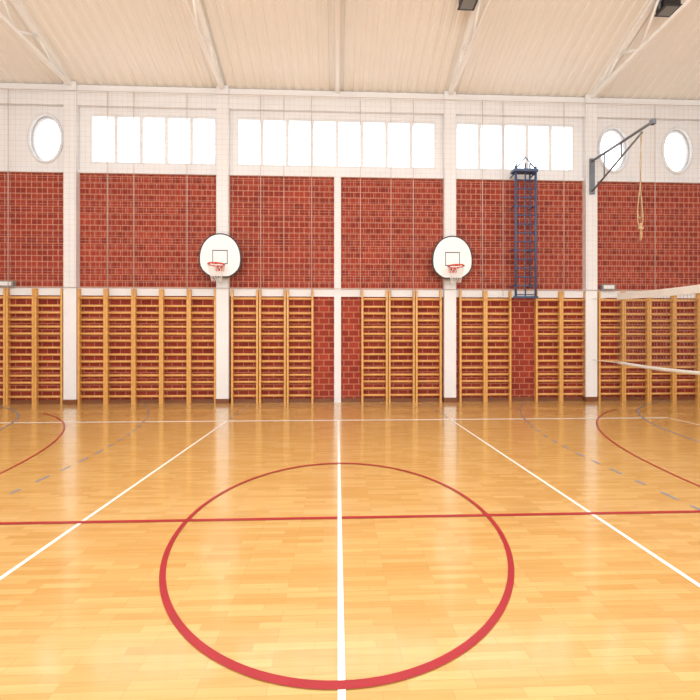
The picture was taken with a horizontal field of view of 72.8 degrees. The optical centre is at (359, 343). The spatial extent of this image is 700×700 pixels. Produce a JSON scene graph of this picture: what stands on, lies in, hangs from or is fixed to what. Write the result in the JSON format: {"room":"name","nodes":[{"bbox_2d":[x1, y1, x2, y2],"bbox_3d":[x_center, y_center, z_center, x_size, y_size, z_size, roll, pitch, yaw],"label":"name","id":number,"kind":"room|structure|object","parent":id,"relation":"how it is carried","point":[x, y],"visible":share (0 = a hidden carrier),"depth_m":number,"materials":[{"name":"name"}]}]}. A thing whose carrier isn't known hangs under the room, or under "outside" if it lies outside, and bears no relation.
{"room":"sports hall","nodes":[
{"label":"sports hall","id":0,"kind":"room"},
{"bbox_2d":[0,400,699,699],"bbox_3d":[-0.053,1.474,1.124,20.400,0.200,20.850,0,0,-3],"label":"floor","id":1,"kind":"structure","parent":0,"point":[589,613],"depth_m":3.13,"materials":[{"name":"wood"}]},
{"bbox_2d":[63,81,79,404],"bbox_3d":[-6.599,-2.301,10.864,0.300,7.350,0.175,0,0,-3],"label":"column","id":2,"kind":"structure","parent":1,"relation":"on","point":[69,294],"depth_m":10.79,"materials":[{"name":"white paint"}]},
{"bbox_2d":[216,85,229,403],"bbox_3d":[-3.178,-2.301,11.025,0.300,7.350,0.175,0,0,-3],"label":"column","id":3,"kind":"structure","parent":1,"relation":"on","point":[223,119],"depth_m":10.95,"materials":[{"name":"white paint"}]},
{"bbox_2d":[199,233,241,281],"bbox_3d":[-3.096,-1.940,10.669,0.804,1.132,0.795,0,0,-37],"label":"basketball hoop","id":4,"kind":"object","parent":3,"relation":"attached to","point":[220,257],"visible":1,"depth_m":10.73,"materials":[{"name":"white plastic"}]},
{"bbox_2d":[0,401,699,699],"bbox_3d":[-0.102,1.371,2.163,18.600,0.003,17.876,0,0,-3],"label":"court markings","id":5,"kind":"object","parent":1,"relation":"on","point":[341,684],"visible":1,"depth_m":3.05,"materials":[{"name":"red paint"}]},
{"bbox_2d":[442,90,456,401],"bbox_3d":[2.126,-2.301,11.275,0.300,7.350,0.175,0,0,-3],"label":"column","id":6,"kind":"structure","parent":1,"relation":"on","point":[449,116],"depth_m":11.20,"materials":[{"name":"white paint"}]},
{"bbox_2d":[0,88,699,295],"bbox_3d":[-0.517,-3.440,11.037,19.708,4.628,0.035,0,0,-3],"label":"net","id":7,"kind":"object","parent":6,"relation":"attached to","point":[107,95],"visible":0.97,"depth_m":10.94,"materials":[{"name":"white fabric"}]},
{"bbox_2d":[432,236,472,282],"bbox_3d":[2.208,-1.940,10.919,0.804,1.132,0.795,0,0,-37],"label":"basketball hoop","id":8,"kind":"object","parent":6,"relation":"attached to","point":[452,258],"visible":1,"depth_m":10.98,"materials":[{"name":"white plastic"}]},
{"bbox_2d":[561,291,584,400],"bbox_3d":[5.132,0.054,11.441,0.621,2.640,0.127,0,0,-3],"label":"wall bars","id":9,"kind":"object","parent":1,"relation":"on","point":[562,299],"visible":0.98,"depth_m":11.40,"materials":[{"name":"brown wood"}]},
{"bbox_2d":[582,94,597,401],"bbox_3d":[5.537,-2.301,11.436,0.300,7.350,0.175,0,0,-3],"label":"column","id":10,"kind":"structure","parent":1,"relation":"on","point":[589,122],"depth_m":11.37,"materials":[{"name":"white paint"}]},
{"bbox_2d":[589,119,655,194],"bbox_3d":[5.594,-4.001,10.239,0.120,0.850,2.249,0,0,-3],"label":"boom","id":11,"kind":"object","parent":10,"relation":"attached to","point":[592,187],"visible":1,"depth_m":10.69,"materials":[{"name":"grey metal"}]},
{"bbox_2d":[637,131,643,240],"bbox_3d":[5.625,-3.171,9.536,0.128,2.192,0.120,0,0,-39],"label":"rope","id":12,"kind":"object","parent":11,"relation":"hanging from","point":[640,227],"visible":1,"depth_m":9.52,"materials":[{"name":"beige fabric"}]},
{"bbox_2d":[0,105,699,399],"bbox_3d":[-0.537,-2.326,11.387,19.800,7.400,0.300,0,0,-3],"label":"wall","id":13,"kind":"structure","parent":0,"point":[383,200],"depth_m":11.23,"materials":[{"name":"red brick"}]},
{"bbox_2d":[0,288,5,404],"bbox_3d":[-8.353,0.054,10.805,0.621,2.640,0.127,0,0,-3],"label":"wall bars","id":14,"kind":"object","parent":13,"relation":"attached to","point":[3,297],"visible":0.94,"depth_m":10.76,"materials":[{"name":"brown wood"}]},
{"bbox_2d":[0,281,16,286],"bbox_3d":[-8.039,-1.371,10.820,0.340,0.130,0.124,0,0,-3],"label":"emergency light","id":15,"kind":"object","parent":13,"relation":"attached to","point":[11,283],"visible":0.97,"depth_m":10.77,"materials":[{"name":"grey plastic"}]},
{"bbox_2d":[6,288,33,404],"bbox_3d":[-7.724,0.054,10.835,0.621,2.640,0.127,0,0,-3],"label":"wall bars","id":16,"kind":"object","parent":13,"relation":"attached to","point":[9,297],"visible":0.94,"depth_m":10.79,"materials":[{"name":"brown wood"}]},
{"bbox_2d":[27,113,62,163],"bbox_3d":[-7.224,-4.726,10.964,0.805,1.165,0.170,0,0,-3],"label":"window","id":17,"kind":"structure","parent":13,"relation":"in","point":[51,117],"depth_m":10.90,"materials":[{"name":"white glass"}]},
{"bbox_2d":[34,288,62,403],"bbox_3d":[-7.095,0.054,10.864,0.621,2.640,0.127,0,0,-3],"label":"wall bars","id":18,"kind":"object","parent":13,"relation":"attached to","point":[37,297],"visible":0.9,"depth_m":10.82,"materials":[{"name":"brown wood"}]},
{"bbox_2d":[77,289,104,403],"bbox_3d":[-6.141,0.054,10.909,0.621,2.640,0.127,0,0,-3],"label":"wall bars","id":19,"kind":"object","parent":13,"relation":"attached to","point":[80,368],"visible":0.95,"depth_m":10.87,"materials":[{"name":"brown wood"}]},
{"bbox_2d":[105,289,132,403],"bbox_3d":[-5.516,0.054,10.939,0.621,2.640,0.127,0,0,-3],"label":"wall bars","id":20,"kind":"object","parent":13,"relation":"attached to","point":[108,354],"visible":0.96,"depth_m":10.90,"materials":[{"name":"brown wood"}]},
{"bbox_2d":[133,289,160,403],"bbox_3d":[-4.892,0.054,10.968,0.621,2.640,0.127,0,0,-3],"label":"wall bars","id":21,"kind":"object","parent":13,"relation":"attached to","point":[135,354],"visible":0.97,"depth_m":10.93,"materials":[{"name":"brown wood"}]},
{"bbox_2d":[91,114,215,165],"bbox_3d":[-4.793,-4.741,11.086,2.870,1.150,0.100,0,0,-3],"label":"window","id":22,"kind":"structure","parent":13,"relation":"in","point":[142,118],"depth_m":11.05,"materials":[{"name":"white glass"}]},
{"bbox_2d":[161,289,188,403],"bbox_3d":[-4.268,0.054,10.998,0.621,2.640,0.127,0,0,-3],"label":"wall bars","id":23,"kind":"object","parent":13,"relation":"attached to","point":[163,354],"visible":0.99,"depth_m":10.96,"materials":[{"name":"brown wood"}]},
{"bbox_2d":[189,289,215,403],"bbox_3d":[-3.643,0.054,11.027,0.621,2.640,0.127,0,0,-3],"label":"wall bars","id":24,"kind":"object","parent":13,"relation":"attached to","point":[191,298],"visible":0.94,"depth_m":10.98,"materials":[{"name":"brown wood"}]},
{"bbox_2d":[231,289,258,402],"bbox_3d":[-2.680,0.054,11.073,0.621,2.640,0.127,0,0,-3],"label":"wall bars","id":25,"kind":"object","parent":13,"relation":"attached to","point":[233,298],"visible":1,"depth_m":11.03,"materials":[{"name":"brown wood"}]},
{"bbox_2d":[259,289,285,402],"bbox_3d":[-2.040,0.054,11.103,0.621,2.640,0.127,0,0,-3],"label":"wall bars","id":26,"kind":"object","parent":13,"relation":"attached to","point":[261,298],"visible":1,"depth_m":11.06,"materials":[{"name":"brown wood"}]},
{"bbox_2d":[287,290,313,402],"bbox_3d":[-1.401,0.054,11.133,0.621,2.640,0.127,0,0,-3],"label":"wall bars","id":27,"kind":"object","parent":13,"relation":"attached to","point":[311,306],"visible":1,"depth_m":11.09,"materials":[{"name":"brown wood"}]},
{"bbox_2d":[237,117,435,169],"bbox_3d":[-0.542,-4.741,11.287,4.700,1.150,0.100,0,0,-3],"label":"window","id":28,"kind":"structure","parent":13,"relation":"in","point":[287,120],"depth_m":11.25,"materials":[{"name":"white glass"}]},
{"bbox_2d":[334,177,340,401],"bbox_3d":[-0.528,-1.281,11.203,0.160,5.310,0.070,0,0,-3],"label":"pilaster","id":29,"kind":"object","parent":13,"relation":"attached to","point":[337,180],"visible":1,"depth_m":11.17,"materials":[{"name":"white paint"}]},
{"bbox_2d":[0,288,693,297],"bbox_3d":[-0.529,-1.201,11.217,19.800,0.170,0.040,0,0,-3],"label":"trim","id":30,"kind":"structure","parent":13,"relation":"attached to","point":[13,291],"depth_m":11.16,"materials":[{"name":"white paint"}]},
{"bbox_2d":[0,396,694,403],"bbox_3d":[-0.529,1.329,11.223,19.800,0.090,0.030,0,0,-3],"label":"baseboard","id":31,"kind":"structure","parent":13,"relation":"attached to","point":[111,401],"depth_m":11.22,"materials":[{"name":"brown wood"}]},
{"bbox_2d":[0,83,699,120],"bbox_3d":[-0.528,-5.696,11.188,19.800,0.460,0.100,0,0,-3],"label":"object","id":32,"kind":"structure","parent":13,"relation":"attached to","point":[338,103],"depth_m":11.16,"materials":[{"name":"white paint"}]},
{"bbox_2d":[0,169,699,183],"bbox_3d":[-0.528,-3.966,11.207,19.800,0.060,0.060,0,0,-3],"label":"trim","id":33,"kind":"structure","parent":13,"relation":"attached to","point":[6,170],"depth_m":11.18,"materials":[{"name":"white paint"}]},
{"bbox_2d":[361,290,387,402],"bbox_3d":[0.342,0.054,11.215,0.621,2.640,0.127,0,0,-3],"label":"wall bars","id":34,"kind":"object","parent":13,"relation":"attached to","point":[385,320],"visible":1,"depth_m":11.17,"materials":[{"name":"brown wood"}]},
{"bbox_2d":[388,290,414,401],"bbox_3d":[0.981,0.054,11.245,0.621,2.640,0.127,0,0,-3],"label":"wall bars","id":35,"kind":"object","parent":13,"relation":"attached to","point":[390,320],"visible":1,"depth_m":11.21,"materials":[{"name":"brown wood"}]},
{"bbox_2d":[415,290,441,401],"bbox_3d":[1.621,0.054,11.275,0.621,2.640,0.127,0,0,-3],"label":"wall bars","id":36,"kind":"object","parent":13,"relation":"attached to","point":[439,299],"visible":1,"depth_m":11.23,"materials":[{"name":"brown wood"}]},
{"bbox_2d":[459,291,485,401],"bbox_3d":[2.670,0.054,11.325,0.621,2.640,0.127,0,0,-3],"label":"wall bars","id":37,"kind":"object","parent":13,"relation":"attached to","point":[483,299],"visible":1,"depth_m":11.28,"materials":[{"name":"brown wood"}]},
{"bbox_2d":[486,291,510,401],"bbox_3d":[3.294,0.054,11.354,0.621,2.640,0.127,0,0,-3],"label":"wall bars","id":38,"kind":"object","parent":13,"relation":"attached to","point":[508,299],"visible":0.98,"depth_m":11.31,"materials":[{"name":"brown wood"}]},
{"bbox_2d":[456,122,573,171],"bbox_3d":[3.733,-4.741,11.489,2.900,1.150,0.100,0,0,-3],"label":"window","id":39,"kind":"structure","parent":13,"relation":"in","point":[502,126],"depth_m":11.45,"materials":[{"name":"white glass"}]},
{"bbox_2d":[509,157,537,298],"bbox_3d":[3.841,-2.710,11.218,0.570,3.303,0.449,0,0,-3],"label":"ladder","id":40,"kind":"object","parent":13,"relation":"attached to","point":[516,171],"visible":1,"depth_m":11.02,"materials":[{"name":"blue metal"}]},
{"bbox_2d":[534,291,560,401],"bbox_3d":[4.507,0.054,11.412,0.621,2.640,0.127,0,0,-3],"label":"wall bars","id":41,"kind":"object","parent":13,"relation":"attached to","point":[536,307],"visible":0.98,"depth_m":11.37,"materials":[{"name":"brown wood"}]},
{"bbox_2d":[599,284,615,289],"bbox_3d":[5.986,-1.371,11.482,0.340,0.130,0.124,0,0,-3],"label":"emergency light","id":42,"kind":"object","parent":13,"relation":"attached to","point":[602,286],"visible":0.95,"depth_m":11.42,"materials":[{"name":"grey plastic"}]},
{"bbox_2d":[597,291,623,400],"bbox_3d":[6.046,0.054,11.484,0.621,2.640,0.127,0,0,-3],"label":"wall bars","id":43,"kind":"object","parent":13,"relation":"attached to","point":[599,327],"visible":0.83,"depth_m":11.44,"materials":[{"name":"brown wood"}]},
{"bbox_2d":[598,125,629,173],"bbox_3d":[6.161,-4.726,11.596,0.805,1.165,0.170,0,0,-3],"label":"window","id":44,"kind":"structure","parent":13,"relation":"in","point":[610,128],"depth_m":11.53,"materials":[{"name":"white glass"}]},
{"bbox_2d":[624,291,648,400],"bbox_3d":[6.675,0.054,11.514,0.621,2.640,0.127,0,0,-3],"label":"wall bars","id":45,"kind":"object","parent":13,"relation":"attached to","point":[646,314],"visible":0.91,"depth_m":11.47,"materials":[{"name":"brown wood"}]},
{"bbox_2d":[649,296,674,400],"bbox_3d":[7.304,0.054,11.544,0.621,2.640,0.127,0,0,-3],"label":"wall bars","id":46,"kind":"object","parent":13,"relation":"attached to","point":[671,380],"visible":0.83,"depth_m":11.51,"materials":[{"name":"brown wood"}]},
{"bbox_2d":[661,127,693,174],"bbox_3d":[7.759,-4.726,11.671,0.805,1.165,0.170,0,0,-3],"label":"window","id":47,"kind":"structure","parent":13,"relation":"in","point":[672,130],"depth_m":11.60,"materials":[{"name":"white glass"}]},
{"bbox_2d":[675,293,699,400],"bbox_3d":[7.934,0.054,11.573,0.621,2.640,0.127,0,0,-3],"label":"wall bars","id":48,"kind":"object","parent":13,"relation":"attached to","point":[696,393],"visible":0.81,"depth_m":11.53,"materials":[{"name":"brown wood"}]},
{"bbox_2d":[0,0,699,99],"bbox_3d":[-0.015,-7.517,1.125,20.475,3.392,20.950,0,0,-3],"label":"ceiling","id":49,"kind":"structure","parent":0,"point":[549,48],"depth_m":10.04,"materials":[{"name":"white wood"}]},
{"bbox_2d":[0,0,71,85],"bbox_3d":[-6.126,-7.402,0.837,0.092,3.110,20.176,0,0,-3],"label":"roof truss","id":50,"kind":"object","parent":49,"relation":"attached to","point":[52,63],"visible":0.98,"depth_m":9.48,"materials":[{"name":"white paint"}]},
{"bbox_2d":[180,0,223,89],"bbox_3d":[-2.705,-7.402,0.999,0.092,3.110,20.176,0,0,-3],"label":"roof truss","id":51,"kind":"object","parent":49,"relation":"attached to","point":[211,57],"visible":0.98,"depth_m":9.40,"materials":[{"name":"white paint"}]},
{"bbox_2d":[335,0,339,93],"bbox_3d":[-0.053,-7.402,1.124,0.092,3.110,20.176,0,0,-3],"label":"roof truss","id":52,"kind":"object","parent":49,"relation":"attached to","point":[337,2],"visible":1,"depth_m":9.43,"materials":[{"name":"white paint"}]},
{"bbox_2d":[457,0,477,10],"bbox_3d":[2.015,-6.499,8.855,0.350,0.334,0.340,0,0,-3],"label":"floodlight","id":53,"kind":"object","parent":49,"relation":"attached to","point":[469,5],"visible":1,"depth_m":8.87,"materials":[{"name":"black plastic"}]},
{"bbox_2d":[448,0,494,94],"bbox_3d":[2.599,-7.402,1.249,0.092,3.110,20.176,0,0,-3],"label":"roof truss","id":54,"kind":"object","parent":49,"relation":"attached to","point":[461,62],"visible":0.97,"depth_m":9.56,"materials":[{"name":"white paint"}]},
{"bbox_2d":[590,0,695,98],"bbox_3d":[6.010,-7.402,1.410,0.092,3.110,20.176,0,0,-3],"label":"roof truss","id":55,"kind":"object","parent":49,"relation":"attached to","point":[607,77],"visible":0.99,"depth_m":9.63,"materials":[{"name":"white paint"}]},
{"bbox_2d":[654,0,681,16],"bbox_3d":[5.861,-6.499,9.036,0.350,0.334,0.340,0,0,-3],"label":"floodlight","id":56,"kind":"object","parent":49,"relation":"attached to","point":[665,8],"visible":0.92,"depth_m":8.99,"materials":[{"name":"black plastic"}]},
{"bbox_2d":[592,285,699,374],"bbox_3d":[5.790,0.109,6.498,0.300,2.518,9.736,0,0,-3],"label":"net","id":57,"kind":"object","parent":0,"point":[693,289],"visible":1,"depth_m":8.96,"materials":[{"name":"white fabric"}]}
]}

